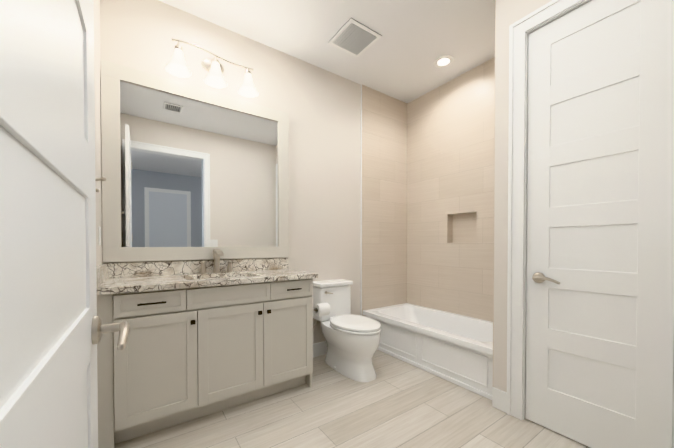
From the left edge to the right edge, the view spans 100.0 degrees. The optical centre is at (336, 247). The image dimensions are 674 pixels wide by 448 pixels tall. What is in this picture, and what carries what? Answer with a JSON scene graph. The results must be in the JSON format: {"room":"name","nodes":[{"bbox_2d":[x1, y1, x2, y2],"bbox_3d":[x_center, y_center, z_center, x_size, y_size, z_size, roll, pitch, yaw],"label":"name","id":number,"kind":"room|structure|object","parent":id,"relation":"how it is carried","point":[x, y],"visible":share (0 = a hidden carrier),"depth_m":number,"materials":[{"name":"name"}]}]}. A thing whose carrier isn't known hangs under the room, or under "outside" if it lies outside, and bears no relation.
{"room":"bathroom","nodes":[
{"label":"bathroom","id":0,"kind":"room"},
{"bbox_2d":[94,0,101,266],"bbox_3d":[-0.928,-0.336,0.861,0.120,2.900,2.655,0,1,-35],"label":"wall","id":1,"kind":"structure","parent":0,"point":[97,86],"depth_m":1.74,"materials":[{"name":"white paint"}]},
{"bbox_2d":[0,0,129,447],"bbox_3d":[-0.381,-0.110,0.353,0.178,2.444,0.891,0,1,-35],"label":"entry door","id":2,"kind":"structure","parent":1,"relation":"in","point":[53,329],"depth_m":0.36,"materials":[{"name":"white paint"}]},
{"bbox_2d":[95,176,105,191],"bbox_3d":[-1.052,-0.278,1.223,0.088,0.073,0.048,0,1,-35],"label":"wall hook","id":3,"kind":"object","parent":1,"relation":"attached to","point":[103,178],"visible":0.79,"depth_m":1.23,"materials":[{"name":"silver metal"}]},
{"bbox_2d":[100,0,360,343],"bbox_3d":[-0.272,-0.360,2.861,3.240,2.900,0.120,0,1,-35],"label":"wall","id":4,"kind":"structure","parent":0,"point":[321,106],"depth_m":2.72,"materials":[{"name":"white paint"}]},
{"bbox_2d":[100,59,288,262],"bbox_3d":[-1.005,-0.575,2.253,1.340,1.332,0.031,0,1,-35],"label":"framed mirror","id":5,"kind":"object","parent":4,"relation":"attached to","point":[190,172],"visible":0.96,"depth_m":2.15,"materials":[{"name":"white paint"}]},
{"bbox_2d":[165,38,258,96],"bbox_3d":[-0.941,-1.395,2.190,0.668,0.231,0.191,0,1,-35],"label":"sconce","id":6,"kind":"object","parent":4,"relation":"attached to","point":[176,64],"visible":0.98,"depth_m":2.17,"materials":[{"name":"white glass"}]},
{"bbox_2d":[361,84,406,315],"bbox_3d":[0.579,-0.366,3.371,0.759,2.900,0.014,0,1,-35],"label":"wall tile","id":7,"kind":"structure","parent":4,"relation":"attached to","point":[383,200],"depth_m":3.34,"materials":[{"name":"beige tile"}]},
{"bbox_2d":[159,0,494,102],"bbox_3d":[0.349,-1.847,1.731,3.230,0.100,2.655,0,1,-35],"label":"ceiling","id":8,"kind":"structure","parent":0,"point":[407,49],"depth_m":2.37,"materials":[{"name":"white paint"}]},
{"bbox_2d":[328,18,381,57],"bbox_3d":[0.152,-1.797,2.444,0.330,0.016,0.330,0,1,-35],"label":"ceiling vent","id":9,"kind":"object","parent":8,"relation":"in","point":[355,38],"visible":1,"depth_m":2.42,"materials":[{"name":"grey"}]},
{"bbox_2d":[434,55,453,67],"bbox_3d":[1.031,-1.802,2.739,0.184,0.011,0.184,0,1,-35],"label":"recessed light","id":10,"kind":"object","parent":8,"relation":"in","point":[443,61],"visible":1,"depth_m":2.73,"materials":[{"name":"white paint"}]},
{"bbox_2d":[114,350,589,447],"bbox_3d":[1.008,1.178,-0.311,7.200,0.100,6.820,0,1,-35],"label":"floor","id":11,"kind":"structure","parent":0,"point":[397,403],"depth_m":1.80,"materials":[{"name":"tile"}]},
{"bbox_2d":[97,271,329,447],"bbox_3d":[-0.787,0.667,2.099,1.506,0.865,0.555,0,1,-35],"label":"bathroom vanity","id":12,"kind":"object","parent":11,"relation":"on","point":[207,337],"depth_m":1.75,"materials":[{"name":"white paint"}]},
{"bbox_2d":[96,269,317,292],"bbox_3d":[-0.855,0.217,2.046,1.340,0.035,0.556,0,1,-35],"label":"countertop","id":13,"kind":"structure","parent":12,"relation":"on","point":[162,280],"depth_m":1.87,"materials":[{"name":"multicoloured stone"}]},
{"bbox_2d":[200,249,235,272],"bbox_3d":[-0.922,0.104,2.198,0.250,0.188,0.160,0,1,-35],"label":"faucet","id":14,"kind":"object","parent":13,"relation":"on","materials":[{"name":"silver metal"}]},
{"bbox_2d":[188,273,251,280],"bbox_3d":[-0.842,0.304,2.058,0.504,0.162,0.354,0,1,-35],"label":"sink","id":15,"kind":"object","parent":13,"relation":"in","point":[229,274],"depth_m":2.26,"materials":[{"name":"white ceramic"}]},
{"bbox_2d":[312,279,381,382],"bbox_3d":[0.070,0.712,2.569,0.479,0.762,0.759,0,1,-35],"label":"toilet","id":16,"kind":"object","parent":11,"relation":"on","point":[352,341],"visible":0.96,"depth_m":2.45,"materials":[{"name":"white ceramic"}]},
{"bbox_2d":[363,303,492,399],"bbox_3d":[0.994,0.898,2.794,0.725,0.385,1.430,0,1,-35],"label":"bathtub","id":17,"kind":"object","parent":11,"relation":"on","point":[456,349],"visible":0.75,"depth_m":2.59,"materials":[{"name":"white ceramic"}]},
{"bbox_2d":[407,57,494,321],"bbox_3d":[1.343,-0.362,3.014,0.112,2.900,1.448,0,1,-35],"label":"wall tile","id":18,"kind":"object","parent":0,"point":[450,183],"visible":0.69,"depth_m":3.06,"materials":[{"name":"beige tile"}]},
{"bbox_2d":[493,0,551,391],"bbox_3d":[1.410,-0.340,1.598,0.120,2.910,0.955,0,1,-35],"label":"wall","id":19,"kind":"structure","parent":0,"point":[509,13],"depth_m":1.92,"materials":[{"name":"white paint"}]},
{"bbox_2d":[313,341,506,412],"bbox_3d":[0.037,1.038,1.549,2.231,0.135,2.415,0,1,-35],"label":"baseboard","id":20,"kind":"structure","parent":19,"relation":"attached to","point":[499,399],"depth_m":1.95,"materials":[{"name":"white paint"}]},
{"bbox_2d":[506,0,584,420],"bbox_3d":[1.364,-0.171,1.539,0.024,2.554,0.807,0,1,-35],"label":"trim","id":21,"kind":"structure","parent":19,"relation":"attached to","point":[520,29],"depth_m":1.82,"materials":[{"name":"white paint"}]},
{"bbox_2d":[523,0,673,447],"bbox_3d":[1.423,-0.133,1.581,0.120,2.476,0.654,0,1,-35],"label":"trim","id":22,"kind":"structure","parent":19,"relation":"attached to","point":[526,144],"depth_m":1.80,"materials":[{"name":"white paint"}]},
{"bbox_2d":[525,0,673,447],"bbox_3d":[1.398,-0.125,1.564,0.178,2.444,0.611,0,1,-35],"label":"closet door","id":23,"kind":"structure","parent":19,"relation":"in","point":[600,283],"depth_m":1.51,"materials":[{"name":"white paint"}]},
{"bbox_3d":[1.590,-0.353,2.232,0.900,2.900,0.120,0,1,-35],"label":"wall","id":24,"kind":"structure","parent":0,"visible":0},
{"bbox_2d":[493,0,495,346],"bbox_3d":[1.402,-0.352,2.181,0.743,2.900,0.012,0,1,-35],"label":"wall tile","id":25,"kind":"structure","parent":24,"relation":"attached to","point":[494,184],"depth_m":1.97,"materials":[{"name":"beige tile"}]},
{"bbox_3d":[1.044,-0.329,0.688,2.920,2.910,0.120,0,1,-35],"label":"wall","id":26,"kind":"structure","parent":0,"visible":0},
{"bbox_2d":[99,227,100,244],"bbox_3d":[-1.471,-0.074,1.756,0.006,0.115,0.070,0,1,-35],"label":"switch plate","id":27,"kind":"object","parent":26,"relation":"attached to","point":[99,235],"visible":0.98,"depth_m":1.72,"materials":[{"name":"white plastic"}]}
]}

